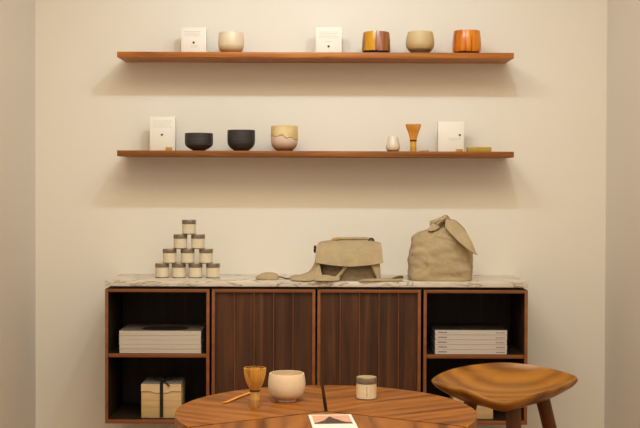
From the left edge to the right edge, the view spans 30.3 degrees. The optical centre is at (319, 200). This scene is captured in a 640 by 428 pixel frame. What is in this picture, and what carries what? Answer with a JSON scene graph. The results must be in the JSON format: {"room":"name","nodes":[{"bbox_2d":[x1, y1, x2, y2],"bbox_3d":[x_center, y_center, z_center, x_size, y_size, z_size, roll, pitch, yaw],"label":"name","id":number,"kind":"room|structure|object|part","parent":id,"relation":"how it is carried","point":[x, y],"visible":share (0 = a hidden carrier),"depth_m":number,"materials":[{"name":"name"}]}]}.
{"room":"tea shop","nodes":[
{"label":"tea shop","id":0,"kind":"room"},
{"bbox_2d":[0,0,35,427],"bbox_3d":[-1.164,-0.149,1.508,0.100,2.950,6.220,0,1,0],"label":"wall","id":1,"kind":"structure","parent":0,"point":[17,17],"depth_m":4.35,"materials":[{"name":"white paint"}]},
{"bbox_2d":[35,0,606,427],"bbox_3d":[0.003,-0.201,4.667,2.434,2.950,0.100,0,1,0],"label":"wall","id":2,"kind":"structure","parent":0,"point":[537,216],"depth_m":4.62,"materials":[{"name":"white paint"}]},
{"bbox_2d":[105,286,211,423],"bbox_3d":[-0.593,0.564,4.463,0.380,0.491,0.335,0,1,0],"label":"open cabinet","id":3,"kind":"object","parent":2,"relation":"attached to","point":[125,373],"visible":0.52,"depth_m":4.62,"materials":[{"name":"brown wood"}]},
{"bbox_3d":[-0.777,0.564,4.463,0.012,0.491,0.335,0,1,0],"label":"panel","id":4,"kind":"part","parent":3,"relation":"part of","materials":[{"name":"brown wood"}]},
{"bbox_3d":[-0.594,0.803,4.467,0.357,0.014,0.335,0,1,0],"label":"panel","id":5,"kind":"part","parent":3,"relation":"part of","materials":[{"name":"brown wood"}]},
{"bbox_3d":[-0.592,0.325,4.459,0.357,0.012,0.335,0,1,0],"label":"panel","id":6,"kind":"part","parent":3,"relation":"part of","materials":[{"name":"brown wood"}]},
{"bbox_2d":[108,345,205,357],"bbox_3d":[-0.593,0.562,4.459,0.357,0.014,0.319,0,1,0],"label":"shelf","id":7,"kind":"object","parent":3,"relation":"attached to","point":[113,350],"depth_m":4.30,"materials":[{"name":"brown wood"}]},
{"bbox_2d":[119,343,205,352],"bbox_3d":[-0.584,0.548,4.416,0.300,0.016,0.210,0,1,0],"label":"book","id":8,"kind":"object","parent":3,"relation":"on","point":[204,346],"visible":0.43,"depth_m":4.31,"materials":[{"name":"white paper"}]},
{"bbox_2d":[119,338,205,348],"bbox_3d":[-0.583,0.531,4.414,0.300,0.016,0.210,0,1,0],"label":"book","id":9,"kind":"object","parent":8,"relation":"on","point":[121,346],"visible":0.47,"depth_m":4.31,"materials":[{"name":"white paper"}]},
{"bbox_2d":[119,334,205,343],"bbox_3d":[-0.584,0.515,4.415,0.300,0.016,0.210,0,1,0],"label":"book","id":10,"kind":"object","parent":9,"relation":"on","point":[204,337],"visible":0.44,"depth_m":4.31,"materials":[{"name":"white paper"}]},
{"bbox_2d":[119,330,205,339],"bbox_3d":[-0.584,0.498,4.415,0.300,0.016,0.210,0,1,0],"label":"book","id":11,"kind":"object","parent":10,"relation":"on","point":[121,337],"visible":0.47,"depth_m":4.31,"materials":[{"name":"white paper"}]},
{"bbox_2d":[119,324,205,334],"bbox_3d":[-0.584,0.482,4.413,0.300,0.017,0.210,0,1,0],"label":"book","id":12,"kind":"object","parent":11,"relation":"on","point":[129,329],"visible":0.89,"depth_m":4.35,"materials":[{"name":"white paper"}]},
{"bbox_2d":[142,326,187,329],"bbox_3d":[-0.574,0.474,4.383,0.170,0.001,0.110,0,1,0],"label":"picture","id":13,"kind":"object","parent":12,"relation":"on","point":[143,327],"depth_m":4.39,"materials":[{"name":"black"}]},
{"bbox_2d":[141,376,185,417],"bbox_3d":[-0.582,0.725,4.389,0.149,0.145,0.143,0,1,0],"label":"gift box","id":14,"kind":"object","parent":3,"relation":"on","point":[161,397],"visible":1,"depth_m":4.33,"materials":[{"name":"beige cardboard"}]},
{"bbox_3d":[-0.582,0.688,4.392,0.147,0.032,0.132,0,1,0],"label":"lid","id":15,"kind":"part","parent":14,"relation":"part of","materials":[{"name":"beige cardboard"}]},
{"bbox_3d":[-0.579,0.670,4.395,0.145,0.007,0.128,0,1,0],"label":"lid","id":16,"kind":"part","parent":14,"relation":"part of","materials":[{"name":"grey cardboard"}]},
{"bbox_3d":[-0.593,0.560,4.625,0.357,0.465,0.012,0,1,0],"label":"panel","id":17,"kind":"part","parent":3,"relation":"part of","materials":[{"name":"brown wood"}]},
{"bbox_3d":[-0.408,0.565,4.463,0.012,0.491,0.335,0,1,0],"label":"panel","id":18,"kind":"part","parent":3,"relation":"part of","materials":[{"name":"brown wood"}]},
{"bbox_2d":[212,289,314,394],"bbox_3d":[-0.206,0.566,4.463,0.377,0.491,0.335,0,1,0],"label":"base cabinet","id":19,"kind":"object","parent":2,"relation":"attached to","point":[272,329],"visible":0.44,"depth_m":4.31,"materials":[{"name":"brown wood"}]},
{"bbox_2d":[117,52,513,63],"bbox_3d":[-0.017,-0.546,4.511,1.484,0.020,0.200,0,1,0],"label":"wall shelf","id":20,"kind":"object","parent":2,"relation":"attached to","point":[182,57],"visible":1,"depth_m":4.42,"materials":[{"name":"brown wood"}]},
{"bbox_2d":[181,28,206,51],"bbox_3d":[-0.483,-0.610,4.527,0.096,0.103,0.036,0,1,0],"label":"display card","id":21,"kind":"object","parent":20,"relation":"on","point":[192,39],"visible":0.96,"depth_m":4.51,"materials":[{"name":"white paper"}]},
{"bbox_2d":[218,31,243,51],"bbox_3d":[-0.337,-0.597,4.475,0.099,0.080,0.099,0,1,0],"label":"bowl","id":22,"kind":"object","parent":20,"relation":"on","point":[228,41],"visible":0.89,"depth_m":4.44,"materials":[{"name":"beige ceramic"}]},
{"bbox_2d":[316,27,341,51],"bbox_3d":[0.033,-0.610,4.527,0.100,0.106,0.036,0,1,0],"label":"display card","id":23,"kind":"object","parent":20,"relation":"on","point":[328,39],"visible":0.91,"depth_m":4.51,"materials":[{"name":"white paper"}]},
{"bbox_2d":[362,31,390,51],"bbox_3d":[0.213,-0.597,4.475,0.108,0.083,0.108,0,1,0],"label":"bowl","id":24,"kind":"object","parent":20,"relation":"on","point":[372,41],"visible":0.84,"depth_m":4.43,"materials":[{"name":"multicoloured ceramic"}]},
{"bbox_2d":[406,31,433,52],"bbox_3d":[0.380,-0.597,4.475,0.108,0.085,0.108,0,1,0],"label":"bowl","id":25,"kind":"object","parent":20,"relation":"on","point":[416,41],"visible":0.88,"depth_m":4.43,"materials":[{"name":"beige ceramic"}]},
{"bbox_2d":[452,29,480,52],"bbox_3d":[0.556,-0.598,4.475,0.109,0.089,0.109,0,1,0],"label":"bowl","id":26,"kind":"object","parent":20,"relation":"on","point":[467,40],"visible":0.92,"depth_m":4.43,"materials":[{"name":"orange ceramic"}]},
{"bbox_2d":[117,150,513,157],"bbox_3d":[-0.017,-0.177,4.518,1.486,0.022,0.200,0,1,0],"label":"wall shelf","id":27,"kind":"object","parent":2,"relation":"attached to","point":[123,153],"visible":1,"depth_m":4.42,"materials":[{"name":"brown wood"}]},
{"bbox_2d":[150,117,175,150],"bbox_3d":[-0.603,-0.256,4.531,0.097,0.132,0.041,0,1,0],"label":"display card","id":28,"kind":"object","parent":27,"relation":"on","point":[162,129],"visible":0.87,"depth_m":4.52,"materials":[{"name":"white paper"}]},
{"bbox_2d":[185,133,212,150],"bbox_3d":[-0.460,-0.222,4.482,0.108,0.068,0.108,0,1,0],"label":"bowl","id":29,"kind":"object","parent":27,"relation":"on","point":[193,141],"visible":0.96,"depth_m":4.44,"materials":[{"name":"black ceramic"}]},
{"bbox_2d":[227,130,254,150],"bbox_3d":[-0.299,-0.228,4.482,0.106,0.080,0.106,0,1,0],"label":"bowl","id":30,"kind":"object","parent":27,"relation":"on","point":[237,140],"visible":0.92,"depth_m":4.44,"materials":[{"name":"black ceramic"}]},
{"bbox_2d":[271,125,297,150],"bbox_3d":[-0.136,-0.235,4.482,0.104,0.096,0.104,0,1,0],"label":"bowl","id":31,"kind":"object","parent":27,"relation":"on","point":[283,137],"visible":0.92,"depth_m":4.44,"materials":[{"name":"ceramic"}]},
{"bbox_2d":[386,136,399,150],"bbox_3d":[0.277,-0.214,4.482,0.054,0.057,0.054,0,1,0],"label":"holder","id":32,"kind":"object","parent":27,"relation":"on","point":[392,144],"visible":0.91,"depth_m":4.46,"materials":[{"name":"ceramic"}]},
{"bbox_2d":[406,124,420,150],"bbox_3d":[0.354,-0.238,4.481,0.060,0.105,0.060,0,1,3],"label":"whisk","id":33,"kind":"object","parent":27,"relation":"on","point":[413,130],"visible":0.98,"depth_m":4.47,"materials":[{"name":"orange wood"}]},
{"bbox_3d":[0.354,-0.205,4.482,0.025,0.040,0.025,0,1,0],"label":"handle","id":34,"kind":"part","parent":33,"relation":"part of","materials":[{"name":"yellow wood"}]},
{"bbox_2d":[437,122,463,151],"bbox_3d":[0.502,-0.244,4.531,0.099,0.117,0.041,0,1,0],"label":"display card","id":35,"kind":"object","parent":27,"relation":"on","point":[450,135],"visible":0.83,"depth_m":4.52,"materials":[{"name":"white paper"}]},
{"bbox_2d":[466,147,491,151],"bbox_3d":[0.602,-0.193,4.470,0.088,0.018,0.055,0,1,0],"label":"box","id":36,"kind":"object","parent":27,"relation":"on","point":[468,149],"visible":0.94,"depth_m":4.44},
{"bbox_2d":[317,289,420,396],"bbox_3d":[0.178,0.567,4.463,0.377,0.491,0.335,0,1,0],"label":"base cabinet","id":37,"kind":"object","parent":2,"relation":"attached to","point":[377,333],"visible":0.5,"depth_m":4.31,"materials":[{"name":"brown wood"}]},
{"bbox_2d":[421,288,527,424],"bbox_3d":[0.566,0.568,4.463,0.379,0.491,0.335,0,1,0],"label":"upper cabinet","id":38,"kind":"object","parent":2,"relation":"attached to","point":[506,308],"visible":0.37,"depth_m":4.62,"materials":[{"name":"brown wood"}]},
{"bbox_2d":[105,274,527,289],"bbox_3d":[-0.012,0.307,4.458,1.540,0.028,0.336,0,1,0],"label":"countertop","id":39,"kind":"structure","parent":38,"relation":"on","point":[121,281],"depth_m":4.30,"materials":[{"name":"white stone"}]},
{"bbox_2d":[155,263,168,277],"bbox_3d":[-0.596,0.263,4.455,0.052,0.054,0.052,0,1,2],"label":"tin","id":40,"kind":"object","parent":39,"relation":"on","point":[161,269],"visible":1,"depth_m":4.43,"materials":[{"name":"beige"}]},
{"bbox_3d":[-0.596,0.244,4.454,0.052,0.015,0.052,0,1,2],"label":"lid","id":41,"kind":"part","parent":40,"relation":"part of","materials":[{"name":"metal"}]},
{"bbox_2d":[163,248,176,263],"bbox_3d":[-0.568,0.209,4.454,0.052,0.054,0.052,0,1,13],"label":"tin","id":42,"kind":"object","parent":40,"relation":"on","point":[169,254],"visible":1,"depth_m":4.43,"materials":[{"name":"beige"}]},
{"bbox_3d":[-0.568,0.189,4.453,0.052,0.015,0.052,0,1,13],"label":"lid","id":43,"kind":"part","parent":42,"relation":"part of","materials":[{"name":"metal"}]},
{"bbox_2d":[172,263,185,277],"bbox_3d":[-0.533,0.263,4.455,0.052,0.054,0.052,0,1,10],"label":"tin","id":44,"kind":"object","parent":39,"relation":"on","point":[178,269],"visible":1,"depth_m":4.43,"materials":[{"name":"beige"}]},
{"bbox_3d":[-0.533,0.244,4.454,0.052,0.015,0.052,0,1,10],"label":"lid","id":45,"kind":"part","parent":44,"relation":"part of","materials":[{"name":"metal"}]},
{"bbox_2d":[189,263,201,277],"bbox_3d":[-0.470,0.264,4.455,0.052,0.054,0.052,0,1,-15],"label":"tin","id":46,"kind":"object","parent":39,"relation":"on","point":[195,269],"visible":1,"depth_m":4.43,"materials":[{"name":"beige"}]},
{"bbox_2d":[181,248,194,263],"bbox_3d":[-0.500,0.209,4.454,0.052,0.054,0.052,0,1,-4],"label":"tin","id":47,"kind":"object","parent":46,"relation":"on","point":[187,255],"visible":1,"depth_m":4.43,"materials":[{"name":"beige"}]},
{"bbox_2d":[173,234,186,248],"bbox_3d":[-0.527,0.154,4.453,0.052,0.054,0.052,0,1,-19],"label":"tin","id":48,"kind":"object","parent":47,"relation":"on","point":[180,240],"visible":1,"depth_m":4.43,"materials":[{"name":"beige"}]},
{"bbox_3d":[-0.527,0.135,4.452,0.052,0.015,0.052,0,1,-19],"label":"lid","id":49,"kind":"part","parent":48,"relation":"part of","materials":[{"name":"metal"}]},
{"bbox_2d":[182,220,195,234],"bbox_3d":[-0.494,0.100,4.452,0.052,0.054,0.052,0,1,11],"label":"tin","id":50,"kind":"object","parent":48,"relation":"on","point":[188,226],"visible":1,"depth_m":4.43,"materials":[{"name":"beige"}]},
{"bbox_3d":[-0.494,0.080,4.451,0.052,0.015,0.052,0,1,11],"label":"lid","id":51,"kind":"part","parent":50,"relation":"part of","materials":[{"name":"metal"}]},
{"bbox_3d":[-0.500,0.189,4.453,0.052,0.015,0.052,0,1,-4],"label":"lid","id":52,"kind":"part","parent":47,"relation":"part of","materials":[{"name":"metal"}]},
{"bbox_3d":[-0.470,0.244,4.454,0.052,0.015,0.052,0,1,-15],"label":"lid","id":53,"kind":"part","parent":46,"relation":"part of","materials":[{"name":"metal"}]},
{"bbox_2d":[206,263,219,277],"bbox_3d":[-0.404,0.264,4.455,0.052,0.054,0.052,0,1,-10],"label":"tin","id":54,"kind":"object","parent":39,"relation":"on","point":[213,269],"visible":1,"depth_m":4.43,"materials":[{"name":"beige"}]},
{"bbox_2d":[199,248,212,263],"bbox_3d":[-0.430,0.209,4.454,0.052,0.054,0.052,0,1,-1],"label":"tin","id":55,"kind":"object","parent":54,"relation":"on","point":[205,255],"visible":1,"depth_m":4.43,"materials":[{"name":"beige"}]},
{"bbox_2d":[191,234,204,248],"bbox_3d":[-0.460,0.154,4.453,0.052,0.054,0.052,0,1,-11],"label":"tin","id":56,"kind":"object","parent":55,"relation":"on","point":[197,240],"visible":1,"depth_m":4.43,"materials":[{"name":"beige"}]},
{"bbox_3d":[-0.460,0.135,4.452,0.052,0.015,0.052,0,1,-11],"label":"lid","id":57,"kind":"part","parent":56,"relation":"part of","materials":[{"name":"metal"}]},
{"bbox_3d":[-0.430,0.190,4.453,0.052,0.015,0.052,0,1,-1],"label":"lid","id":58,"kind":"part","parent":55,"relation":"part of","materials":[{"name":"metal"}]},
{"bbox_3d":[-0.404,0.244,4.454,0.052,0.015,0.052,0,1,-10],"label":"lid","id":59,"kind":"part","parent":54,"relation":"part of","materials":[{"name":"metal"}]},
{"bbox_2d":[256,272,289,279],"bbox_3d":[-0.175,0.280,4.382,0.130,0.027,0.056,0,1,0],"label":"pouch","id":60,"kind":"object","parent":39,"relation":"on","point":[267,275],"visible":1,"depth_m":4.36,"materials":[{"name":"brown fabric"}]},
{"bbox_2d":[290,237,403,281],"bbox_3d":[0.096,0.215,4.375,0.422,0.158,0.201,0,1,0],"label":"bag","id":61,"kind":"object","parent":39,"relation":"on","point":[337,258],"visible":1,"depth_m":4.33,"materials":[{"name":"fabric"}]},
{"bbox_3d":[0.119,0.145,4.407,0.158,0.019,0.022,0,1,0],"label":"handle","id":62,"kind":"part","parent":61,"relation":"part of","materials":[{"name":"beige fabric"}]},
{"bbox_2d":[407,215,476,280],"bbox_3d":[0.450,0.174,4.380,0.248,0.242,0.197,0,1,0],"label":"bag","id":63,"kind":"object","parent":39,"relation":"on","point":[444,251],"visible":1,"depth_m":4.33,"materials":[{"name":"beige fabric"}]},
{"bbox_3d":[0.382,0.568,4.463,0.012,0.491,0.335,0,1,0],"label":"panel","id":64,"kind":"part","parent":38,"relation":"part of","materials":[{"name":"brown wood"}]},
{"bbox_3d":[0.566,0.564,4.625,0.356,0.465,0.012,0,1,0],"label":"panel","id":65,"kind":"part","parent":38,"relation":"part of","materials":[{"name":"brown wood"}]},
{"bbox_2d":[430,342,506,353],"bbox_3d":[0.551,0.551,4.410,0.262,0.017,0.200,0,1,0],"label":"book","id":66,"kind":"object","parent":38,"relation":"on","point":[436,351],"visible":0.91,"depth_m":4.31,"materials":[{"name":"beige paper"}]},
{"bbox_2d":[430,339,506,349],"bbox_3d":[0.552,0.533,4.410,0.262,0.017,0.200,0,1,0],"label":"book","id":67,"kind":"object","parent":66,"relation":"on","point":[436,346],"visible":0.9,"depth_m":4.31,"materials":[{"name":"beige paper"}]},
{"bbox_2d":[430,333,506,344],"bbox_3d":[0.551,0.515,4.409,0.262,0.017,0.200,0,1,0],"label":"book","id":68,"kind":"object","parent":67,"relation":"on","point":[451,342],"visible":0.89,"depth_m":4.31,"materials":[{"name":"beige paper"}]},
{"bbox_2d":[430,328,506,339],"bbox_3d":[0.552,0.498,4.408,0.262,0.017,0.200,0,1,0],"label":"book","id":69,"kind":"object","parent":68,"relation":"on","point":[436,337],"visible":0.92,"depth_m":4.31,"materials":[{"name":"beige paper"}]},
{"bbox_2d":[430,323,506,334],"bbox_3d":[0.552,0.480,4.409,0.262,0.017,0.200,0,1,0],"label":"book","id":70,"kind":"object","parent":69,"relation":"on","point":[437,328],"visible":1,"depth_m":4.33,"materials":[{"name":"beige paper"}]},
{"bbox_2d":[450,396,492,418],"bbox_3d":[0.564,0.729,4.389,0.148,0.145,0.143,0,1,0],"label":"gift box","id":71,"kind":"object","parent":38,"relation":"on","point":[482,412],"visible":0.02,"depth_m":4.33,"materials":[{"name":"beige cardboard"}]},
{"bbox_2d":[426,343,523,358],"bbox_3d":[0.566,0.566,4.459,0.356,0.014,0.319,0,1,0],"label":"shelf","id":72,"kind":"object","parent":38,"relation":"attached to","point":[514,350],"depth_m":4.30,"materials":[{"name":"brown wood"}]},
{"bbox_3d":[0.567,0.329,4.459,0.356,0.012,0.335,0,1,0],"label":"panel","id":73,"kind":"part","parent":38,"relation":"part of","materials":[{"name":"brown wood"}]},
{"bbox_3d":[0.565,0.807,4.467,0.356,0.014,0.335,0,1,0],"label":"panel","id":74,"kind":"part","parent":38,"relation":"part of","materials":[{"name":"brown wood"}]},
{"bbox_3d":[0.750,0.569,4.463,0.012,0.491,0.335,0,1,0],"label":"panel","id":75,"kind":"part","parent":38,"relation":"part of","materials":[{"name":"brown wood"}]},
{"bbox_2d":[604,0,639,427],"bbox_3d":[1.170,-0.141,1.508,0.100,2.950,6.220,0,1,0],"label":"wall","id":76,"kind":"structure","parent":0,"point":[622,255],"depth_m":4.37,"materials":[{"name":"white paint"}]},
{"bbox_3d":[-0.002,1.379,1.584,2.434,0.100,6.320,0,1,0],"label":"floor","id":77,"kind":"structure","parent":0,"visible":0},
{"bbox_2d":[175,385,476,427],"bbox_3d":[0.015,0.930,3.151,0.800,0.739,0.800,0,1,0],"label":"round table","id":78,"kind":"object","parent":77,"relation":"on","point":[392,408],"visible":0.86,"depth_m":3.15,"materials":[{"name":"brown wood"}]},
{"bbox_2d":[223,392,249,402],"bbox_3d":[-0.229,0.553,3.327,0.009,0.006,0.192,1,1,22],"label":"scoop","id":79,"kind":"object","parent":78,"relation":"on","point":[234,398],"visible":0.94,"depth_m":3.31,"materials":[{"name":"orange wood"}]},
{"bbox_3d":[-0.176,0.572,3.265,0.596,0.026,0.395,0,1,-31],"label":"panel","id":80,"kind":"part","parent":78,"relation":"part of","materials":[{"name":"brown wood"}]},
{"bbox_2d":[244,366,265,407],"bbox_3d":[-0.176,0.505,3.190,0.061,0.109,0.061,0,1,0],"label":"whisk","id":81,"kind":"object","parent":78,"relation":"on","point":[253,381],"visible":1,"depth_m":3.18,"materials":[{"name":"brown wood"}]},
{"bbox_3d":[-0.176,0.537,3.191,0.027,0.045,0.027,0,1,0],"label":"handle","id":82,"kind":"part","parent":81,"relation":"part of","materials":[{"name":"brown wood"}]},
{"bbox_2d":[268,370,304,401],"bbox_3d":[-0.093,0.519,3.295,0.105,0.078,0.105,0,1,0],"label":"bowl","id":83,"kind":"object","parent":78,"relation":"on","point":[283,385],"visible":1,"depth_m":3.25,"materials":[{"name":"beige ceramic"}]},
{"bbox_3d":[0.034,0.578,2.919,0.596,0.026,0.395,0,1,-31],"label":"panel","id":84,"kind":"part","parent":78,"relation":"part of","materials":[{"name":"brown wood"}]},
{"bbox_2d":[308,414,357,427],"bbox_3d":[0.033,0.562,2.982,0.112,0.004,0.200,0,1,-5],"label":"booklet","id":85,"kind":"object","parent":78,"relation":"on","point":[332,420],"visible":1,"depth_m":2.99,"materials":[{"name":"white paper"}]},
{"bbox_2d":[312,415,352,423],"bbox_3d":[0.030,0.560,3.017,0.096,0.001,0.106,0,1,-5],"label":"photo","id":86,"kind":"object","parent":85,"relation":"on","point":[316,419],"depth_m":3.02},
{"bbox_2d":[356,375,376,399],"bbox_3d":[0.131,0.527,3.328,0.058,0.062,0.058,0,1,0],"label":"tin","id":87,"kind":"object","parent":78,"relation":"on","point":[366,385],"visible":1,"depth_m":3.30,"materials":[{"name":"beige"}]},
{"bbox_3d":[0.131,0.505,3.327,0.058,0.017,0.058,0,1,0],"label":"lid","id":88,"kind":"part","parent":87,"relation":"part of","materials":[{"name":"metal"}]},
{"bbox_3d":[0.131,0.498,3.327,0.054,0.003,0.054,0,1,0],"label":"lid","id":89,"kind":"part","parent":87,"relation":"part of","materials":[{"name":"beige metal"}]},
{"bbox_3d":[0.216,0.573,3.251,0.395,0.026,0.596,0,1,-1],"label":"panel","id":90,"kind":"part","parent":78,"relation":"part of","materials":[{"name":"brown wood"}]},
{"bbox_2d":[431,362,577,427],"bbox_3d":[0.590,0.910,3.634,0.595,0.776,0.397,0,1,0],"label":"stool","id":91,"kind":"object","parent":77,"relation":"on","point":[508,388],"visible":1,"depth_m":3.66,"materials":[{"name":"brown wood"}]},
{"bbox_3d":[0.394,0.941,3.743,0.257,0.709,0.045,1,1,38],"label":"leg","id":92,"kind":"part","parent":91,"relation":"part of","materials":[{"name":"brown wood"}]},
{"bbox_3d":[0.579,0.954,3.515,0.047,0.685,0.110,0,1,0],"label":"leg","id":93,"kind":"part","parent":91,"relation":"part of","materials":[{"name":"brown wood"}]},
{"bbox_3d":[0.774,0.943,3.708,0.251,0.708,0.045,0,1,-30],"label":"leg","id":94,"kind":"part","parent":91,"relation":"part of","materials":[{"name":"brown wood"}]}
]}

